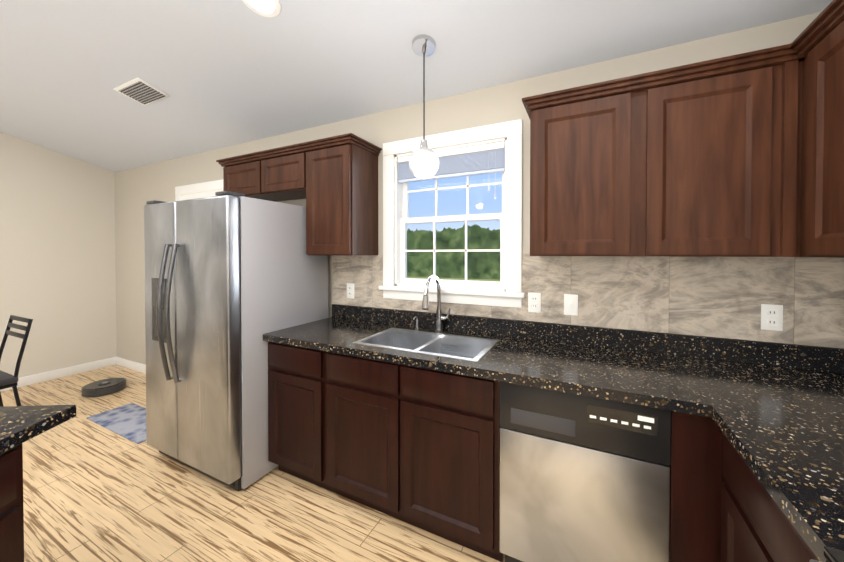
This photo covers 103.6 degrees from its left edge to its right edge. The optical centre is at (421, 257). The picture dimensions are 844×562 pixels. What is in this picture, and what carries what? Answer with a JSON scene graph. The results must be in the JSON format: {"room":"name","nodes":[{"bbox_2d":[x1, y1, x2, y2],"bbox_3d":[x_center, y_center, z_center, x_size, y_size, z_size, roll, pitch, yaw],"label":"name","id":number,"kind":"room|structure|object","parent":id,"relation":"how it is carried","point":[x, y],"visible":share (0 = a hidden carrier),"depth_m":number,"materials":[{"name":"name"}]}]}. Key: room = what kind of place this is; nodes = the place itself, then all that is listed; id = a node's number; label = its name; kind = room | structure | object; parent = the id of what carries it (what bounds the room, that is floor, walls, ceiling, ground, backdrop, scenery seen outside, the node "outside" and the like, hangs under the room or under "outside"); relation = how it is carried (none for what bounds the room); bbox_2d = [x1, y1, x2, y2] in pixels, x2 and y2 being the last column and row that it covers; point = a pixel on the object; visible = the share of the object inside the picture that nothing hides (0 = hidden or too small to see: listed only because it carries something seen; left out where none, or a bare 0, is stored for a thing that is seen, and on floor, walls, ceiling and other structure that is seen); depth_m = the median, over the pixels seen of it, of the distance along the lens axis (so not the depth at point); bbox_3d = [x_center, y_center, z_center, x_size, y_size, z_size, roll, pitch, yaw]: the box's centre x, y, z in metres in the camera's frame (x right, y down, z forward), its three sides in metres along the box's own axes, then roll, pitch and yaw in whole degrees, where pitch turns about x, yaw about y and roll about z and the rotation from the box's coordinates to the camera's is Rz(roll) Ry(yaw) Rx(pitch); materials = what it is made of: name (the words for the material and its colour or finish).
{"room":"kitchen","nodes":[
{"label":"kitchen","id":0,"kind":"room"},
{"bbox_2d":[0,132,116,377],"bbox_3d":[-5.025,-0.481,2.225,0.160,3.750,4.600,0,1,27],"label":"wall","id":1,"kind":"structure","parent":0,"point":[57,254],"depth_m":3.77,"materials":[{"name":"beige paint"}]},
{"bbox_2d":[0,357,114,391],"bbox_3d":[-4.940,1.344,2.223,0.017,0.100,4.570,0,1,27],"label":"baseboard","id":2,"kind":"structure","parent":1,"relation":"attached to","point":[64,372],"depth_m":3.82,"materials":[{"name":"white wood"}]},
{"bbox_2d":[1,365,504,561],"bbox_3d":[-2.077,1.463,0.779,6.830,0.100,5.000,0,1,27],"label":"floor","id":3,"kind":"structure","parent":0,"point":[93,492],"depth_m":1.83,"materials":[{"name":"brown wood"}]},
{"bbox_2d":[0,444,23,561],"bbox_3d":[-2.256,0.972,0.523,2.281,0.888,0.761,0,1,-3],"label":"kitchen island","id":4,"kind":"object","parent":3,"relation":"on","point":[11,513],"visible":0.93,"depth_m":0.92,"materials":[{"name":"brown wood"}]},
{"bbox_2d":[0,405,75,453],"bbox_3d":[-2.322,0.506,0.529,2.450,0.040,0.970,0,1,-3],"label":"island countertop","id":5,"kind":"structure","parent":4,"relation":"on","point":[19,425],"depth_m":0.99,"materials":[{"name":"black stone"}]},
{"bbox_2d":[0,315,32,406],"bbox_3d":[-3.333,0.935,2.456,0.474,0.915,0.530,0,1,27],"label":"chair","id":6,"kind":"object","parent":3,"relation":"on","point":[7,380],"visible":0.88,"depth_m":2.57,"materials":[{"name":"black metal"}]},
{"bbox_2d":[81,378,125,396],"bbox_3d":[-3.282,1.334,3.435,0.336,0.090,0.336,0,1,27],"label":"robot vacuum","id":7,"kind":"object","parent":3,"relation":"on","point":[103,387],"visible":0.98,"depth_m":3.37,"materials":[{"name":"grey plastic"}]},
{"bbox_2d":[86,403,146,443],"bbox_3d":[-2.436,1.383,2.812,0.870,0.008,0.320,0,1,27],"label":"door mat","id":8,"kind":"object","parent":3,"relation":"on","point":[127,421],"visible":0.71,"depth_m":2.80,"materials":[{"name":"blue fabric"}]},
{"bbox_2d":[144,191,328,490],"bbox_3d":[-1.338,0.502,2.408,0.905,1.780,0.903,0,1,27],"label":"fridge","id":9,"kind":"object","parent":3,"relation":"on","point":[231,278],"visible":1,"depth_m":2.04,"materials":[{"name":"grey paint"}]},
{"bbox_2d":[268,341,387,496],"bbox_3d":[-0.625,0.954,2.262,0.497,0.880,0.627,0,1,27],"label":"base cabinet","id":10,"kind":"object","parent":3,"relation":"on","point":[328,411],"depth_m":1.89,"materials":[{"name":"brown wood"}]},
{"bbox_2d":[263,304,843,414],"bbox_3d":[0.410,0.451,1.721,2.827,0.140,0.665,0,1,27],"label":"countertop","id":11,"kind":"structure","parent":10,"relation":"on","point":[643,368],"depth_m":1.58,"materials":[{"name":"black stone"}]},
{"bbox_2d":[413,316,419,328],"bbox_3d":[-0.039,0.431,2.218,0.040,0.086,0.072,0,1,27],"label":"soap dispenser","id":12,"kind":"object","parent":11,"relation":"on","point":[417,326],"visible":0.98,"depth_m":2.22,"materials":[{"name":"silver metal"}]},
{"bbox_2d":[353,328,498,361],"bbox_3d":[0.027,0.587,1.892,0.722,0.223,0.422,0,1,27],"label":"sink","id":13,"kind":"object","parent":11,"relation":"in","point":[475,349],"visible":0.17,"depth_m":2.01,"materials":[{"name":"metal"}]},
{"bbox_2d":[422,275,449,331],"bbox_3d":[0.090,0.292,2.060,0.110,0.368,0.255,0,1,27],"label":"faucet","id":14,"kind":"object","parent":11,"relation":"on","point":[440,318],"visible":1,"depth_m":2.13,"materials":[{"name":"silver metal"}]},
{"bbox_2d":[499,381,670,561],"bbox_3d":[0.738,0.965,1.573,0.606,0.876,0.594,0,1,27],"label":"dishwasher","id":15,"kind":"object","parent":3,"relation":"on","point":[584,478],"visible":0.85,"depth_m":1.30,"materials":[{"name":"grey metal"}]},
{"bbox_2d":[669,411,713,561],"bbox_3d":[1.343,0.967,1.267,0.742,0.880,0.650,0,1,27],"label":"base cabinet","id":16,"kind":"object","parent":3,"relation":"on","point":[690,540],"depth_m":1.16,"materials":[{"name":"brown wood"}]},
{"bbox_2d":[712,421,818,561],"bbox_3d":[1.133,0.974,0.720,0.627,0.880,0.647,0,1,27],"label":"base cabinet","id":17,"kind":"object","parent":3,"relation":"on","point":[748,525],"depth_m":0.92,"materials":[{"name":"brown wood"}]},
{"bbox_2d":[699,368,843,561],"bbox_3d":[1.101,0.464,0.686,0.667,0.140,0.570,0,1,27],"label":"countertop","id":18,"kind":"structure","parent":17,"relation":"on","point":[774,411],"depth_m":0.91,"materials":[{"name":"black stone"}]},
{"bbox_2d":[809,546,843,561],"bbox_3d":[0.775,0.872,0.106,0.692,1.100,0.757,0,1,27],"label":"stove","id":19,"kind":"object","parent":3,"relation":"on","point":[833,554],"visible":1,"depth_m":0.55,"materials":[{"name":"grey metal"}]},
{"bbox_2d":[0,0,832,171],"bbox_3d":[-2.077,-1.645,0.739,6.830,1.290,5.000,0,1,27],"label":"ceiling","id":20,"kind":"structure","parent":0,"point":[223,73],"depth_m":1.98,"materials":[{"name":"white paint"}]},
{"bbox_2d":[113,77,168,104],"bbox_3d":[-2.105,-1.240,2.490,0.360,0.052,0.195,0,1,27],"label":"ceiling vent","id":21,"kind":"object","parent":20,"relation":"in","point":[140,91],"visible":1,"depth_m":2.48,"materials":[{"name":"white metal"}]},
{"bbox_2d":[242,0,280,16],"bbox_3d":[-0.798,-1.273,1.637,0.198,0.050,0.193,0,1,27],"label":"recessed light","id":22,"kind":"object","parent":20,"relation":"in","point":[268,8],"visible":1,"depth_m":1.67,"materials":[{"name":"white"}]},
{"bbox_2d":[409,34,438,178],"bbox_3d":[0.011,-0.803,1.809,0.164,0.740,0.164,0,1,27],"label":"pendant light","id":23,"kind":"object","parent":20,"relation":"hanging from","point":[423,161],"visible":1,"depth_m":1.77,"materials":[{"name":"white glass"}]},
{"bbox_2d":[114,12,843,364],"bbox_3d":[-1.014,0.131,2.891,6.830,2.510,0.160,0,1,27],"label":"wall","id":24,"kind":"structure","parent":0,"point":[138,188],"depth_m":2.38,"materials":[{"name":"beige paint"}]},
{"bbox_2d":[115,356,145,373],"bbox_3d":[-3.290,1.322,3.945,1.370,0.100,0.014,0,1,27],"label":"baseboard","id":25,"kind":"structure","parent":24,"relation":"attached to","point":[136,366],"depth_m":4.09,"materials":[{"name":"white wood"}]},
{"bbox_2d":[175,179,222,200],"bbox_3d":[-2.197,0.307,3.345,1.090,2.145,0.087,0,1,27],"label":"back door","id":26,"kind":"structure","parent":24,"relation":"in","point":[199,190],"depth_m":3.41,"materials":[{"name":"white"}]},
{"bbox_2d":[220,153,279,201],"bbox_3d":[-1.369,-0.641,2.786,0.460,0.296,0.322,0,1,27],"label":"upper cabinet","id":27,"kind":"object","parent":24,"relation":"attached to","point":[240,174],"depth_m":2.64,"materials":[{"name":"brown wood"}]},
{"bbox_2d":[260,145,303,200],"bbox_3d":[-0.957,-0.638,2.581,0.460,0.296,0.322,0,1,27],"label":"upper cabinet","id":28,"kind":"object","parent":24,"relation":"attached to","point":[281,170],"depth_m":2.45,"materials":[{"name":"brown wood"}]},
{"bbox_2d":[300,133,379,254],"bbox_3d":[-0.573,-0.401,2.392,0.400,0.766,0.322,0,1,27],"label":"upper cabinet","id":29,"kind":"object","parent":24,"relation":"attached to","point":[333,181],"depth_m":2.26,"materials":[{"name":"brown wood"}]},
{"bbox_2d":[378,119,524,307],"bbox_3d":[0.185,-0.265,2.254,1.020,1.123,0.200,0,1,27],"label":"window","id":30,"kind":"structure","parent":24,"relation":"in","point":[505,290],"depth_m":2.19,"materials":[{"name":"white wood"}]},
{"bbox_2d":[398,141,504,198],"bbox_3d":[0.173,-0.544,2.226,0.760,0.350,0.047,0,1,27],"label":"window blinds","id":31,"kind":"object","parent":30,"relation":"attached to","point":[489,158],"visible":0.94,"depth_m":2.16,"materials":[{"name":"white"}]},
{"bbox_2d":[526,76,641,255],"bbox_3d":[0.814,-0.392,1.699,0.459,0.766,0.322,0,1,27],"label":"upper cabinet","id":32,"kind":"object","parent":24,"relation":"attached to","point":[586,143],"depth_m":1.55,"materials":[{"name":"brown wood"}]},
{"bbox_2d":[333,253,843,347],"bbox_3d":[0.558,0.173,2.011,2.829,0.403,0.010,0,1,27],"label":"tile backsplash","id":33,"kind":"structure","parent":24,"relation":"attached to","point":[722,297],"depth_m":1.66,"materials":[{"name":"tile"}]},
{"bbox_2d":[347,283,353,298],"bbox_3d":[-0.551,0.255,2.555,0.072,0.116,0.008,0,1,27],"label":"electrical outlet","id":34,"kind":"object","parent":33,"relation":"attached to","point":[350,290],"visible":1,"depth_m":2.55,"materials":[{"name":"white plastic"}]},
{"bbox_2d":[528,292,540,312],"bbox_3d":[0.661,0.263,1.951,0.072,0.116,0.008,0,1,27],"label":"electrical outlet","id":35,"kind":"object","parent":33,"relation":"attached to","point":[534,302],"visible":1,"depth_m":1.95,"materials":[{"name":"white plastic"}]},
{"bbox_2d":[564,294,577,315],"bbox_3d":[0.835,0.264,1.861,0.072,0.116,0.013,0,1,27],"label":"light switch","id":36,"kind":"object","parent":33,"relation":"attached to","point":[570,304],"visible":1,"depth_m":1.86,"materials":[{"name":"white plastic"}]},
{"bbox_2d":[761,304,782,330],"bbox_3d":[1.575,0.269,1.494,0.072,0.116,0.008,0,1,27],"label":"electrical outlet","id":37,"kind":"object","parent":33,"relation":"attached to","point":[771,317],"visible":1,"depth_m":1.49,"materials":[{"name":"white plastic"}]},
{"bbox_2d":[642,48,781,256],"bbox_3d":[1.210,-0.390,1.502,0.426,0.766,0.322,0,1,27],"label":"upper cabinet","id":38,"kind":"object","parent":24,"relation":"attached to","point":[740,155],"depth_m":1.35,"materials":[{"name":"brown wood"}]},
{"bbox_2d":[778,0,843,257],"bbox_3d":[1.417,-0.383,0.960,0.357,0.766,0.502,0,1,27],"label":"upper cabinet","id":39,"kind":"object","parent":24,"relation":"attached to","point":[811,218],"depth_m":1.13,"materials":[{"name":"brown wood"}]},
{"label":"outside","id":40,"kind":"structure","parent":0,"visible":0},
{"bbox_2d":[407,172,501,280],"bbox_3d":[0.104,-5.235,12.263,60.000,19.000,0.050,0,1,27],"label":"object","id":41,"kind":"structure","parent":40,"point":[483,231],"depth_m":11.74,"materials":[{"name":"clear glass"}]}
]}

